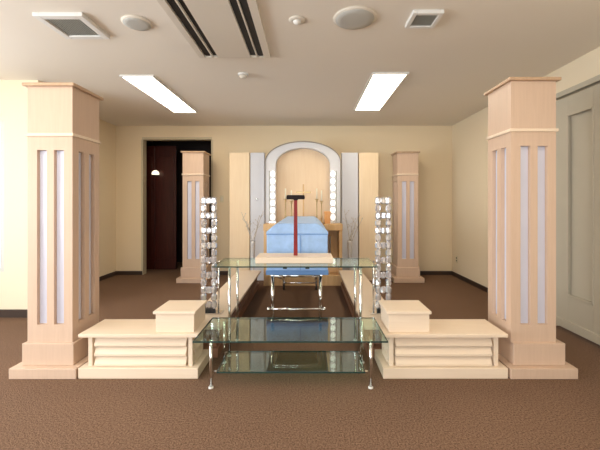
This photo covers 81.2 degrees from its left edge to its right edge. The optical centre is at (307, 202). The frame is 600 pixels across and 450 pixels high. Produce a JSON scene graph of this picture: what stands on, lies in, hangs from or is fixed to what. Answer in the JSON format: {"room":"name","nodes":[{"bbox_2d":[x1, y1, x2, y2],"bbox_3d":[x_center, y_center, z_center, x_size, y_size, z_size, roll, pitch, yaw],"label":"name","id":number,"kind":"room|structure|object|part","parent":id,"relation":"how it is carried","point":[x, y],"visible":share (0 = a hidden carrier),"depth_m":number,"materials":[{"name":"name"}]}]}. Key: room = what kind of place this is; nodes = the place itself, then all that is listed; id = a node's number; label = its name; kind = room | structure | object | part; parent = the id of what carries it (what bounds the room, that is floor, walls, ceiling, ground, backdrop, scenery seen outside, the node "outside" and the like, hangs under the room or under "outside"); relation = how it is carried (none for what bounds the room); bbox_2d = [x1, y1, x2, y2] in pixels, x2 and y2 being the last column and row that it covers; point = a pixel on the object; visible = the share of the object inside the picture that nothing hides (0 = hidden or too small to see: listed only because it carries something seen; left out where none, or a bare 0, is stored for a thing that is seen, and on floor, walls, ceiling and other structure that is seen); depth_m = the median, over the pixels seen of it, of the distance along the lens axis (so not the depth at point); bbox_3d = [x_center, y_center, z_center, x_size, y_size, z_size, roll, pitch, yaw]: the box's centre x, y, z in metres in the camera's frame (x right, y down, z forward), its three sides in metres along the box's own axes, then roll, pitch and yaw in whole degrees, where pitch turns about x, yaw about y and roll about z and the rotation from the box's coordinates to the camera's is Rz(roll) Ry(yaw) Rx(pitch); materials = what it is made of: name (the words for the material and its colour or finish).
{"room":"funeral hall","nodes":[
{"label":"funeral hall","id":0,"kind":"room"},
{"bbox_2d":[0,80,40,308],"bbox_3d":[-3.875,-0.048,4.075,1.890,2.575,0.550,0,0,0],"label":"wall","id":1,"kind":"structure","parent":0,"point":[13,96],"depth_m":3.80,"materials":[{"name":"beige paint"}]},
{"bbox_2d":[0,120,3,271],"bbox_3d":[-3.875,-0.075,3.860,1.150,1.650,0.100,0,0,0],"label":"window","id":2,"kind":"structure","parent":1,"relation":"in","point":[1,121],"depth_m":3.81,"materials":[{"name":"white glass"}]},
{"bbox_2d":[99,119,115,276],"bbox_3d":[-3.380,-0.048,4.995,0.120,2.575,2.110,0,0,0],"label":"wall","id":3,"kind":"structure","parent":0,"point":[107,131],"depth_m":5.79,"materials":[{"name":"beige paint"}]},
{"bbox_2d":[0,271,115,317],"bbox_3d":[-3.808,1.198,1.418,1.784,0.085,9.236,0,0,0],"label":"baseboard","id":4,"kind":"structure","parent":3,"relation":"attached to","point":[4,313],"depth_m":3.79,"materials":[{"name":"brown wood"}]},
{"bbox_2d":[146,141,210,261],"bbox_3d":[-2.310,-0.048,6.810,2.100,2.575,1.280,0,0,0],"label":"doorway","id":5,"kind":"structure","parent":0,"point":[205,146],"depth_m":7.35,"materials":[{"name":"black"}]},
{"bbox_2d":[146,146,176,268],"bbox_3d":[-2.845,0.085,6.514,0.790,2.290,0.052,0,0,0],"label":"door","id":6,"kind":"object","parent":5,"relation":"attached to","point":[161,190],"visible":0.71,"depth_m":6.49,"materials":[{"name":"red wood"}]},
{"bbox_3d":[-3.045,0.085,6.520,0.390,2.290,0.040,0,0,0],"label":"wood panel","id":7,"kind":"part","parent":6,"relation":"part of","materials":[{"name":"brown wood"}]},
{"bbox_2d":[152,170,158,175],"bbox_3d":[-2.790,-0.550,6.412,0.130,0.100,0.150,0,0,0],"label":"wall lamp","id":8,"kind":"object","parent":6,"relation":"attached to","point":[155,172],"visible":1,"depth_m":6.37,"materials":[{"name":"white glass"}]},
{"bbox_2d":[116,126,451,270],"bbox_3d":[-0.415,-0.048,6.110,6.050,2.575,0.120,0,0,0],"label":"wall","id":9,"kind":"structure","parent":0,"point":[434,143],"depth_m":6.05,"materials":[{"name":"beige paint"}]},
{"bbox_2d":[141,137,212,274],"bbox_3d":[-2.260,0.052,6.104,1.240,2.375,0.132,0,0,0],"label":"trim","id":10,"kind":"structure","parent":9,"relation":"attached to","point":[144,139],"depth_m":6.04,"materials":[{"name":"beige wood"}]},
{"bbox_2d":[116,271,451,274],"bbox_3d":[-0.415,1.208,6.043,5.810,0.065,0.014,0,0,0],"label":"baseboard","id":11,"kind":"structure","parent":9,"relation":"attached to","point":[117,272],"depth_m":6.04,"materials":[{"name":"brown wood"}]},
{"bbox_2d":[0,262,599,449],"bbox_3d":[-1.105,1.290,2.115,7.430,0.100,10.870,0,0,0],"label":"floor","id":12,"kind":"structure","parent":0,"point":[242,411],"depth_m":2.22,"materials":[{"name":"carpet"}]},
{"bbox_2d":[9,82,103,378],"bbox_3d":[-1.867,0.187,2.695,0.474,2.104,0.474,0,0,0],"label":"pillar","id":13,"kind":"structure","parent":12,"relation":"on","point":[63,133],"depth_m":2.53,"materials":[{"name":"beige wood"}]},
{"bbox_3d":[-1.925,0.248,2.563,0.070,1.261,0.007,0,0,0],"label":"slot panel","id":14,"kind":"part","parent":13,"relation":"part of","materials":[{"name":"purple plastic"}]},
{"bbox_3d":[-1.867,1.202,2.695,0.474,0.074,0.474,0,0,0],"label":"plate","id":15,"kind":"part","parent":13,"relation":"part of","materials":[{"name":"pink wood"}]},
{"bbox_3d":[-1.802,0.248,2.563,0.070,1.261,0.007,0,0,0],"label":"slot panel","id":16,"kind":"part","parent":13,"relation":"part of","materials":[{"name":"purple plastic"}]},
{"bbox_3d":[-1.867,-0.494,2.695,0.349,0.022,0.349,0,0,0],"label":"moulding","id":17,"kind":"part","parent":13,"relation":"part of","materials":[{"name":"beige wood"}]},
{"bbox_3d":[-1.735,0.248,2.636,0.007,1.261,0.070,0,0,0],"label":"slot panel","id":18,"kind":"part","parent":13,"relation":"part of","materials":[{"name":"purple plastic"}]},
{"bbox_3d":[-1.735,0.248,2.760,0.007,1.261,0.070,0,0,0],"label":"slot panel","id":19,"kind":"part","parent":13,"relation":"part of","materials":[{"name":"purple plastic"}]},
{"bbox_2d":[78,319,210,378],"bbox_3d":[-1.198,1.082,2.627,0.845,0.314,0.325,0,0,0],"label":"platform","id":20,"kind":"object","parent":12,"relation":"on","point":[117,348],"visible":0.88,"depth_m":2.50,"materials":[{"name":"beige wood"}]},
{"bbox_3d":[-1.555,1.057,2.515,0.030,0.216,0.030,0,0,0],"label":"corner post","id":21,"kind":"part","parent":20,"relation":"part of","materials":[{"name":"beige wood"}]},
{"bbox_3d":[-1.198,1.202,2.627,0.845,0.074,0.325,0,0,0],"label":"plate","id":22,"kind":"part","parent":20,"relation":"part of","materials":[{"name":"beige wood"}]},
{"bbox_3d":[-1.198,0.937,2.627,0.845,0.024,0.325,0,0,0],"label":"lid","id":23,"kind":"part","parent":20,"relation":"part of","materials":[{"name":"beige wood"}]},
{"bbox_2d":[153,300,206,331],"bbox_3d":[-0.954,0.849,2.638,0.303,0.152,0.295,0,0,0],"label":"step block","id":24,"kind":"object","parent":20,"relation":"on","point":[174,315],"visible":1,"depth_m":2.50,"materials":[{"name":"beige wood"}]},
{"bbox_3d":[-0.954,0.782,2.638,0.303,0.020,0.295,0,0,0],"label":"lid","id":25,"kind":"part","parent":24,"relation":"part of","materials":[{"name":"beige wood"}]},
{"bbox_3d":[-0.840,1.057,2.515,0.030,0.216,0.030,0,0,0],"label":"corner post","id":26,"kind":"part","parent":20,"relation":"part of","materials":[{"name":"beige wood"}]},
{"bbox_3d":[-0.840,1.057,2.740,0.030,0.216,0.030,0,0,0],"label":"corner post","id":27,"kind":"part","parent":20,"relation":"part of","materials":[{"name":"beige wood"}]},
{"bbox_2d":[176,151,211,282],"bbox_3d":[-1.800,0.214,5.640,0.474,2.049,0.474,0,0,0],"label":"pillar","id":28,"kind":"structure","parent":12,"relation":"on","point":[195,174],"depth_m":5.48,"materials":[{"name":"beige wood"}]},
{"bbox_3d":[-1.859,0.270,5.508,0.070,1.219,0.007,0,0,0],"label":"slot panel","id":29,"kind":"part","parent":28,"relation":"part of","materials":[{"name":"purple plastic"}]},
{"bbox_3d":[-1.800,1.202,5.640,0.474,0.074,0.474,0,0,0],"label":"plate","id":30,"kind":"part","parent":28,"relation":"part of","materials":[{"name":"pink wood"}]},
{"bbox_3d":[-1.800,-0.449,5.640,0.349,0.022,0.349,0,0,0],"label":"moulding","id":31,"kind":"part","parent":28,"relation":"part of","materials":[{"name":"beige wood"}]},
{"bbox_3d":[-1.735,0.270,5.508,0.070,1.219,0.007,0,0,0],"label":"slot panel","id":32,"kind":"part","parent":28,"relation":"part of","materials":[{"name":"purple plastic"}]},
{"bbox_2d":[203,270,260,357],"bbox_3d":[-0.856,1.115,3.975,0.328,0.249,2.350,0,0,0],"label":"platform","id":33,"kind":"object","parent":12,"relation":"on","point":[248,284],"visible":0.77,"depth_m":3.59,"materials":[{"name":"brown wood"}]},
{"bbox_2d":[201,197,223,313],"bbox_3d":[-0.870,0.468,3.160,0.199,1.044,0.110,0,0,0],"label":"stand","id":34,"kind":"object","parent":33,"relation":"on","point":[204,200],"visible":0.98,"depth_m":3.14,"materials":[{"name":"silver metal"}]},
{"bbox_2d":[205,308,215,311],"bbox_3d":[-0.895,0.967,3.160,0.110,0.026,0.060,0,0,0],"label":"socket","id":35,"kind":"object","parent":34,"relation":"attached to","point":[206,309],"depth_m":3.13,"materials":[{"name":"black plastic"}]},
{"bbox_3d":[-0.807,0.750,3.160,0.016,0.460,0.016,0,0,0],"label":"support rod","id":36,"kind":"part","parent":34,"relation":"part of","materials":[{"name":"silver metal"}]},
{"bbox_3d":[-0.757,1.089,2.850,0.030,0.151,0.030,0,0,0],"label":"corner post","id":37,"kind":"part","parent":33,"relation":"part of","materials":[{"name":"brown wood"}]},
{"bbox_3d":[-0.856,1.002,3.975,0.328,0.024,2.350,0,0,0],"label":"lid","id":38,"kind":"part","parent":33,"relation":"part of","materials":[{"name":"beige wood"}]},
{"bbox_2d":[230,153,249,276],"bbox_3d":[-1.094,0.217,5.640,0.318,2.044,0.100,0,0,0],"label":"screen panel","id":39,"kind":"object","parent":12,"relation":"on","point":[239,162],"visible":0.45,"depth_m":5.59,"materials":[{"name":"beige wood"}]},
{"bbox_2d":[250,241,254,269],"bbox_3d":[-0.845,0.909,5.360,0.120,0.659,0.120,0,0,0],"label":"floor vase","id":40,"kind":"object","parent":12,"relation":"on","point":[252,243],"visible":0.63,"depth_m":5.34,"materials":[{"name":"grey ceramic"}]},
{"bbox_2d":[241,212,264,240],"bbox_3d":[-0.839,0.395,5.353,0.369,0.553,0.072,0,0,0],"label":"dry branches","id":41,"kind":"object","parent":40,"relation":"in","point":[241,212],"visible":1,"depth_m":5.36,"materials":[{"name":"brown plant"}]},
{"bbox_2d":[250,153,264,279],"bbox_3d":[-0.809,0.217,5.626,0.222,2.044,0.128,0,0,0],"label":"screen panel","id":42,"kind":"object","parent":12,"relation":"on","point":[257,160],"visible":0.77,"depth_m":5.59,"materials":[{"name":"grey laminate"}]},
{"bbox_2d":[193,317,387,388],"bbox_3d":[-0.115,1.072,2.530,1.280,0.334,0.480,0,0,0],"label":"glass table","id":43,"kind":"object","parent":12,"relation":"on","point":[210,341],"visible":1,"depth_m":2.36,"materials":[{"name":"teal"}]},
{"bbox_3d":[-0.650,1.071,2.345,0.021,0.313,0.021,0,0,0],"label":"leg","id":44,"kind":"part","parent":43,"relation":"part of","materials":[{"name":"silver metal"}]},
{"bbox_3d":[-0.650,1.071,2.715,0.021,0.313,0.021,0,0,0],"label":"leg","id":45,"kind":"part","parent":43,"relation":"part of","materials":[{"name":"silver metal"}]},
{"bbox_3d":[0.420,1.071,2.715,0.021,0.313,0.021,0,0,0],"label":"leg","id":46,"kind":"part","parent":43,"relation":"part of","materials":[{"name":"silver metal"}]},
{"bbox_3d":[0.420,1.071,2.345,0.021,0.313,0.021,0,0,0],"label":"leg","id":47,"kind":"part","parent":43,"relation":"part of","materials":[{"name":"silver metal"}]},
{"bbox_2d":[212,258,377,356],"bbox_3d":[-0.105,0.872,2.995,1.316,0.736,0.426,0,0,0],"label":"glass table","id":48,"kind":"object","parent":12,"relation":"on","point":[237,266],"visible":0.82,"depth_m":2.83,"materials":[{"name":"teal"}]},
{"bbox_3d":[-0.637,0.872,2.835,0.023,0.716,0.023,0,0,0],"label":"leg","id":49,"kind":"part","parent":48,"relation":"part of","materials":[{"name":"silver metal"}]},
{"bbox_3d":[-0.637,0.872,3.155,0.023,0.716,0.023,0,0,0],"label":"leg","id":50,"kind":"part","parent":48,"relation":"part of","materials":[{"name":"silver metal"}]},
{"bbox_2d":[255,253,332,263],"bbox_3d":[-0.115,0.478,3.040,0.646,0.050,0.270,0,0,0],"label":"wooden board","id":51,"kind":"object","parent":48,"relation":"on","point":[262,258],"visible":0.97,"depth_m":2.91,"materials":[{"name":"beige wood"}]},
{"bbox_2d":[286,195,304,255],"bbox_3d":[-0.107,0.192,3.030,0.160,0.522,0.040,0,0,0],"label":"stand","id":52,"kind":"object","parent":51,"relation":"on","point":[295,198],"visible":1,"depth_m":3.02,"materials":[{"name":"red paint"}]},
{"bbox_3d":[-0.107,0.211,3.030,0.034,0.485,0.028,0,0,0],"label":"post","id":53,"kind":"part","parent":52,"relation":"part of","materials":[{"name":"red paint"}]},
{"bbox_3d":[0.427,0.872,3.155,0.023,0.716,0.023,0,0,0],"label":"leg","id":54,"kind":"part","parent":48,"relation":"part of","materials":[{"name":"silver metal"}]},
{"bbox_3d":[0.427,0.872,2.835,0.023,0.716,0.023,0,0,0],"label":"leg","id":55,"kind":"part","parent":48,"relation":"part of","materials":[{"name":"silver metal"}]},
{"bbox_2d":[267,275,325,330],"bbox_3d":[-0.112,0.963,4.200,0.576,0.552,1.681,0,0,0],"label":"trolley","id":56,"kind":"object","parent":12,"relation":"on","point":[272,322],"visible":0.68,"depth_m":3.38,"materials":[{"name":"silver metal"}]},
{"bbox_3d":[-0.344,0.930,3.400,0.035,0.450,0.035,0,0,0],"label":"leg","id":57,"kind":"part","parent":56,"relation":"part of","materials":[{"name":"silver metal"}]},
{"bbox_3d":[-0.112,0.705,4.200,0.501,0.037,1.632,0,0,0],"label":"frame","id":58,"kind":"part","parent":56,"relation":"part of","materials":[{"name":"silver metal"}]},
{"bbox_2d":[266,216,328,274],"bbox_3d":[-0.103,0.440,4.250,0.596,0.490,1.854,0,0,0],"label":"casket","id":59,"kind":"object","parent":56,"relation":"on","point":[312,234],"visible":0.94,"depth_m":3.33,"materials":[{"name":"blue fabric"}]},
{"bbox_3d":[-0.103,0.298,4.250,0.592,0.009,1.838,0,0,0],"label":"seam cord","id":60,"kind":"part","parent":59,"relation":"part of","materials":[{"name":"fabric"}]},
{"bbox_3d":[-0.103,0.246,4.250,0.593,0.102,1.842,0,0,0],"label":"lid","id":61,"kind":"part","parent":59,"relation":"part of","materials":[{"name":"blue fabric"}]},
{"bbox_3d":[-0.103,0.662,4.250,0.596,0.045,1.854,0,0,0],"label":"trim","id":62,"kind":"part","parent":59,"relation":"part of","materials":[{"name":"blue"}]},
{"bbox_3d":[0.120,0.930,3.400,0.035,0.450,0.035,0,0,0],"label":"leg","id":63,"kind":"part","parent":56,"relation":"part of","materials":[{"name":"silver metal"}]},
{"bbox_2d":[265,141,340,252],"bbox_3d":[-0.080,0.131,5.593,1.200,2.216,0.175,0,0,0],"label":"arch","id":64,"kind":"object","parent":12,"relation":"on","point":[295,164],"visible":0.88,"depth_m":5.65,"materials":[{"name":"beige"}]},
{"bbox_3d":[-0.080,0.177,5.660,0.900,2.124,0.020,0,0,0],"label":"panel","id":65,"kind":"part","parent":64,"relation":"part of","materials":[{"name":"beige wood"}]},
{"bbox_2d":[263,223,342,285],"bbox_3d":[-0.075,0.776,5.355,1.184,0.926,0.290,0,0,0],"label":"altar table","id":66,"kind":"object","parent":12,"relation":"on","point":[333,278],"visible":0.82,"depth_m":5.24,"materials":[{"name":"brown wood"}]},
{"bbox_3d":[-0.637,0.826,5.355,0.050,0.826,0.260,0,0,0],"label":"panel","id":67,"kind":"part","parent":66,"relation":"part of","materials":[{"name":"brown wood"}]},
{"bbox_2d":[269,171,275,222],"bbox_3d":[-0.549,-0.092,5.410,0.108,0.810,0.078,0,0,0],"label":"column","id":68,"kind":"structure","parent":66,"relation":"on","point":[272,181],"depth_m":5.39,"materials":[{"name":"white glass"}]},
{"bbox_2d":[284,188,286,217],"bbox_3d":[-0.345,0.044,5.370,0.066,0.536,0.066,0,0,0],"label":"candlestick","id":69,"kind":"object","parent":66,"relation":"on","point":[285,199],"visible":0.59,"depth_m":5.36,"materials":[{"name":"gold metal"}]},
{"bbox_2d":[296,184,310,215],"bbox_3d":[-0.070,0.013,5.360,0.230,0.600,0.110,0,0,0],"label":"cross","id":70,"kind":"object","parent":66,"relation":"on","point":[303,192],"visible":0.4,"depth_m":5.35,"materials":[{"name":"gold metal"}]},
{"bbox_2d":[315,188,318,218],"bbox_3d":[0.135,0.044,5.370,0.066,0.536,0.066,0,0,0],"label":"candlestick","id":71,"kind":"object","parent":66,"relation":"on","point":[316,199],"visible":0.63,"depth_m":5.36,"materials":[{"name":"gold metal"}]},
{"bbox_2d":[320,190,323,222],"bbox_3d":[0.208,0.059,5.370,0.066,0.506,0.066,0,0,0],"label":"candlestick","id":72,"kind":"object","parent":66,"relation":"on","point":[321,201],"visible":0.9,"depth_m":5.36,"materials":[{"name":"gold metal"}]},
{"bbox_2d":[324,211,330,223],"bbox_3d":[0.295,0.220,5.350,0.100,0.185,0.090,0,0,0],"label":"wooden box","id":73,"kind":"object","parent":66,"relation":"on","point":[326,213],"visible":1,"depth_m":5.31,"materials":[{"name":"orange wood"}]},
{"bbox_2d":[330,171,336,222],"bbox_3d":[0.389,-0.092,5.410,0.108,0.810,0.078,0,0,0],"label":"column","id":74,"kind":"structure","parent":66,"relation":"on","point":[332,173],"depth_m":5.39,"materials":[{"name":"white glass"}]},
{"bbox_3d":[0.487,0.826,5.355,0.050,0.826,0.260,0,0,0],"label":"panel","id":75,"kind":"part","parent":66,"relation":"part of","materials":[{"name":"brown wood"}]},
{"bbox_2d":[341,153,357,269],"bbox_3d":[0.669,0.217,5.640,0.262,2.044,0.100,0,0,0],"label":"screen panel","id":76,"kind":"object","parent":12,"relation":"on","point":[349,161],"visible":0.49,"depth_m":5.59,"materials":[{"name":"grey laminate"}]},
{"bbox_2d":[347,241,351,269],"bbox_3d":[0.640,0.909,5.360,0.120,0.659,0.120,0,0,0],"label":"floor vase","id":77,"kind":"object","parent":12,"relation":"on","point":[349,243],"visible":0.66,"depth_m":5.33,"materials":[{"name":"grey ceramic"}]},
{"bbox_2d":[343,209,362,240],"bbox_3d":[0.683,0.381,5.355,0.308,0.583,0.065,0,0,-8],"label":"dry branches","id":78,"kind":"object","parent":77,"relation":"in","point":[350,237],"visible":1,"depth_m":5.36,"materials":[{"name":"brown plant"}]},
{"bbox_2d":[339,270,383,357],"bbox_3d":[0.616,1.115,3.975,0.328,0.249,2.350,0,0,0],"label":"platform","id":79,"kind":"object","parent":12,"relation":"on","point":[370,329],"visible":0.56,"depth_m":3.55,"materials":[{"name":"brown wood"}]},
{"bbox_3d":[0.616,1.002,3.975,0.328,0.024,2.350,0,0,0],"label":"lid","id":80,"kind":"part","parent":79,"relation":"part of","materials":[{"name":"beige wood"}]},
{"bbox_3d":[0.517,1.089,2.850,0.030,0.151,0.030,0,0,0],"label":"corner post","id":81,"kind":"part","parent":79,"relation":"part of","materials":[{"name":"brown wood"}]},
{"bbox_2d":[368,197,391,313],"bbox_3d":[0.654,0.468,3.160,0.199,1.044,0.110,0,0,0],"label":"stand","id":82,"kind":"object","parent":79,"relation":"on","point":[388,230],"visible":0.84,"depth_m":3.14,"materials":[{"name":"silver metal"}]},
{"bbox_3d":[0.592,0.750,3.160,0.016,0.460,0.016,0,0,0],"label":"support rod","id":83,"kind":"part","parent":82,"relation":"part of","materials":[{"name":"silver metal"}]},
{"bbox_2d":[358,153,377,279],"bbox_3d":[0.970,0.217,5.640,0.310,2.044,0.100,0,0,0],"label":"screen panel","id":84,"kind":"object","parent":12,"relation":"on","point":[367,162],"visible":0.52,"depth_m":5.59,"materials":[{"name":"beige wood"}]},
{"bbox_2d":[390,151,424,282],"bbox_3d":[1.570,0.214,5.660,0.474,2.049,0.474,0,0,0],"label":"pillar","id":85,"kind":"structure","parent":12,"relation":"on","point":[404,267],"depth_m":5.50,"materials":[{"name":"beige wood"}]},
{"bbox_3d":[1.512,0.270,5.528,0.070,1.219,0.007,0,0,0],"label":"slot panel","id":86,"kind":"part","parent":85,"relation":"part of","materials":[{"name":"purple plastic"}]},
{"bbox_3d":[1.570,1.202,5.660,0.474,0.074,0.474,0,0,0],"label":"plate","id":87,"kind":"part","parent":85,"relation":"part of","materials":[{"name":"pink wood"}]},
{"bbox_3d":[1.635,0.270,5.528,0.070,1.219,0.007,0,0,0],"label":"slot panel","id":88,"kind":"part","parent":85,"relation":"part of","materials":[{"name":"purple plastic"}]},
{"bbox_2d":[375,319,507,378],"bbox_3d":[0.970,1.082,2.627,0.880,0.314,0.325,0,0,0],"label":"platform","id":89,"kind":"object","parent":12,"relation":"on","point":[451,348],"visible":0.95,"depth_m":2.50,"materials":[{"name":"beige wood"}]},
{"bbox_3d":[0.595,1.057,2.515,0.030,0.216,0.030,0,0,0],"label":"corner post","id":90,"kind":"part","parent":89,"relation":"part of","materials":[{"name":"beige wood"}]},
{"bbox_2d":[378,300,431,331],"bbox_3d":[0.720,0.849,2.638,0.320,0.152,0.295,0,0,0],"label":"step block","id":91,"kind":"object","parent":89,"relation":"on","point":[396,315],"visible":1,"depth_m":2.50,"materials":[{"name":"beige wood"}]},
{"bbox_3d":[0.720,0.782,2.638,0.320,0.020,0.295,0,0,0],"label":"lid","id":92,"kind":"part","parent":91,"relation":"part of","materials":[{"name":"beige wood"}]},
{"bbox_3d":[0.970,0.937,2.627,0.880,0.024,0.325,0,0,0],"label":"lid","id":93,"kind":"part","parent":89,"relation":"part of","materials":[{"name":"beige wood"}]},
{"bbox_3d":[0.970,1.202,2.627,0.880,0.074,0.325,0,0,0],"label":"plate","id":94,"kind":"part","parent":89,"relation":"part of","materials":[{"name":"beige wood"}]},
{"bbox_3d":[1.345,1.057,2.515,0.030,0.216,0.030,0,0,0],"label":"corner post","id":95,"kind":"part","parent":89,"relation":"part of","materials":[{"name":"beige wood"}]},
{"bbox_2d":[484,77,577,378],"bbox_3d":[1.662,0.167,2.695,0.474,2.144,0.474,0,0,0],"label":"pillar","id":96,"kind":"structure","parent":12,"relation":"on","point":[522,129],"depth_m":2.53,"materials":[{"name":"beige wood"}]},
{"bbox_3d":[1.500,0.233,2.753,0.007,1.292,0.070,0,0,0],"label":"slot panel","id":97,"kind":"part","parent":96,"relation":"part of","materials":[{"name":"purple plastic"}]},
{"bbox_3d":[1.500,0.233,2.630,0.007,1.292,0.070,0,0,0],"label":"slot panel","id":98,"kind":"part","parent":96,"relation":"part of","materials":[{"name":"purple plastic"}]},
{"bbox_3d":[1.632,-0.526,2.695,0.349,0.022,0.349,0,0,0],"label":"moulding","id":99,"kind":"part","parent":96,"relation":"part of","materials":[{"name":"beige wood"}]},
{"bbox_3d":[1.573,0.233,2.563,0.070,1.292,0.007,0,0,0],"label":"slot panel","id":100,"kind":"part","parent":96,"relation":"part of","materials":[{"name":"purple plastic"}]},
{"bbox_3d":[1.662,1.202,2.695,0.474,0.074,0.474,0,0,0],"label":"plate","id":101,"kind":"part","parent":96,"relation":"part of","materials":[{"name":"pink wood"}]},
{"bbox_3d":[1.697,0.233,2.563,0.070,1.292,0.007,0,0,0],"label":"slot panel","id":102,"kind":"part","parent":96,"relation":"part of","materials":[{"name":"purple plastic"}]},
{"bbox_2d":[0,0,599,125],"bbox_3d":[-1.105,-1.385,2.115,7.430,0.100,10.870,0,0,0],"label":"ceiling","id":103,"kind":"structure","parent":0,"point":[317,71],"depth_m":3.19,"materials":[{"name":"white paint"}]},
{"bbox_2d":[32,12,109,38],"bbox_3d":[-1.754,-1.321,2.622,0.350,0.028,0.350,0,0,0],"label":"ceiling vent","id":104,"kind":"object","parent":103,"relation":"in","point":[70,25],"visible":1,"depth_m":2.58,"materials":[{"name":"white paint"}]},
{"bbox_2d":[46,19,97,34],"bbox_3d":[-1.754,-1.323,2.622,0.252,0.016,0.252,0,0,0],"label":"grille","id":105,"kind":"object","parent":104,"relation":"attached to","point":[64,26],"depth_m":2.61,"materials":[{"name":"grey metal"}]},
{"bbox_2d":[121,15,151,30],"bbox_3d":[-1.264,-1.324,2.587,0.210,0.022,0.210,0,0,0],"label":"ceiling speaker","id":106,"kind":"object","parent":103,"relation":"attached to","point":[135,22],"visible":1,"depth_m":2.56,"materials":[{"name":"beige plastic"}]},
{"bbox_2d":[119,75,197,112],"bbox_3d":[-1.788,-1.326,4.381,0.354,0.018,1.471,0,0,0],"label":"recessed light","id":107,"kind":"object","parent":103,"relation":"in","point":[150,85],"visible":1,"depth_m":4.20,"materials":[{"name":"white paint"}]},
{"bbox_2d":[157,0,270,57],"bbox_3d":[-0.657,-1.322,2.545,0.640,0.026,1.240,0,0,0],"label":"air conditioner","id":108,"kind":"object","parent":103,"relation":"attached to","point":[212,28],"visible":1,"depth_m":2.60,"materials":[{"name":"beige plastic"}]},
{"bbox_2d":[238,72,248,78],"bbox_3d":[-0.670,-1.310,3.620,0.110,0.050,0.110,0,0,0],"label":"smoke detector","id":109,"kind":"object","parent":103,"relation":"attached to","point":[243,75],"visible":1,"depth_m":3.59,"materials":[{"name":"white paint"}]},
{"bbox_2d":[289,15,304,24],"bbox_3d":[-0.080,-1.317,2.550,0.120,0.036,0.120,0,0,0],"label":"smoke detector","id":110,"kind":"object","parent":103,"relation":"attached to","point":[296,20],"visible":1,"depth_m":2.53,"materials":[{"name":"beige plastic"}]},
{"bbox_2d":[333,6,376,29],"bbox_3d":[0.338,-1.324,2.523,0.310,0.022,0.310,0,0,0],"label":"ceiling speaker","id":111,"kind":"object","parent":103,"relation":"attached to","point":[352,17],"visible":1,"depth_m":2.48,"materials":[{"name":"beige plastic"}]},
{"bbox_2d":[354,72,408,110],"bbox_3d":[0.843,-1.326,4.283,0.373,0.018,1.432,0,0,0],"label":"recessed light","id":112,"kind":"object","parent":103,"relation":"in","point":[380,86],"visible":1,"depth_m":4.08,"materials":[{"name":"white paint"}]},
{"bbox_2d":[405,9,443,28],"bbox_3d":[0.833,-1.321,2.519,0.215,0.028,0.215,0,0,0],"label":"ceiling vent","id":113,"kind":"object","parent":103,"relation":"in","point":[420,18],"visible":1,"depth_m":2.50,"materials":[{"name":"white paint"}]},
{"bbox_2d":[410,15,436,25],"bbox_3d":[0.833,-1.323,2.519,0.155,0.016,0.155,0,0,0],"label":"grille","id":114,"kind":"object","parent":113,"relation":"attached to","point":[417,20],"depth_m":2.52,"materials":[{"name":"grey metal"}]},
{"bbox_2d":[452,47,599,325],"bbox_3d":[2.550,-0.048,1.425,0.120,2.575,9.250,0,0,0],"label":"wall","id":115,"kind":"structure","parent":0,"point":[469,142],"depth_m":5.23,"materials":[{"name":"beige paint"}]},
{"bbox_2d":[452,271,487,292],"bbox_3d":[2.483,1.208,1.418,0.014,0.065,9.236,0,0,0],"label":"baseboard","id":116,"kind":"structure","parent":115,"relation":"attached to","point":[459,276],"depth_m":5.32,"materials":[{"name":"brown wood"}]},
{"bbox_2d":[556,84,599,344],"bbox_3d":[2.519,0.095,2.865,0.082,2.230,1.306,0,0,0],"label":"door","id":117,"kind":"structure","parent":115,"relation":"in","point":[578,114],"depth_m":3.26,"materials":[{"name":"grey paint"}]},
{"bbox_3d":[2.486,1.170,3.195,0.016,0.080,0.646,0,0,0],"label":"kick rail","id":118,"kind":"part","parent":117,"relation":"part of","materials":[{"name":"grey paint"}]},
{"bbox_3d":[2.489,0.020,3.205,0.014,1.744,0.320,0,0,0],"label":"panel moulding","id":119,"kind":"part","parent":117,"relation":"part of","materials":[{"name":"grey paint"}]},
{"bbox_2d":[556,75,599,98],"bbox_3d":[2.490,0.075,2.870,0.040,2.330,1.440,0,0,0],"label":"trim","id":120,"kind":"structure","parent":115,"relation":"attached to","point":[596,79],"depth_m":3.20,"materials":[{"name":"grey paint"}]}
]}

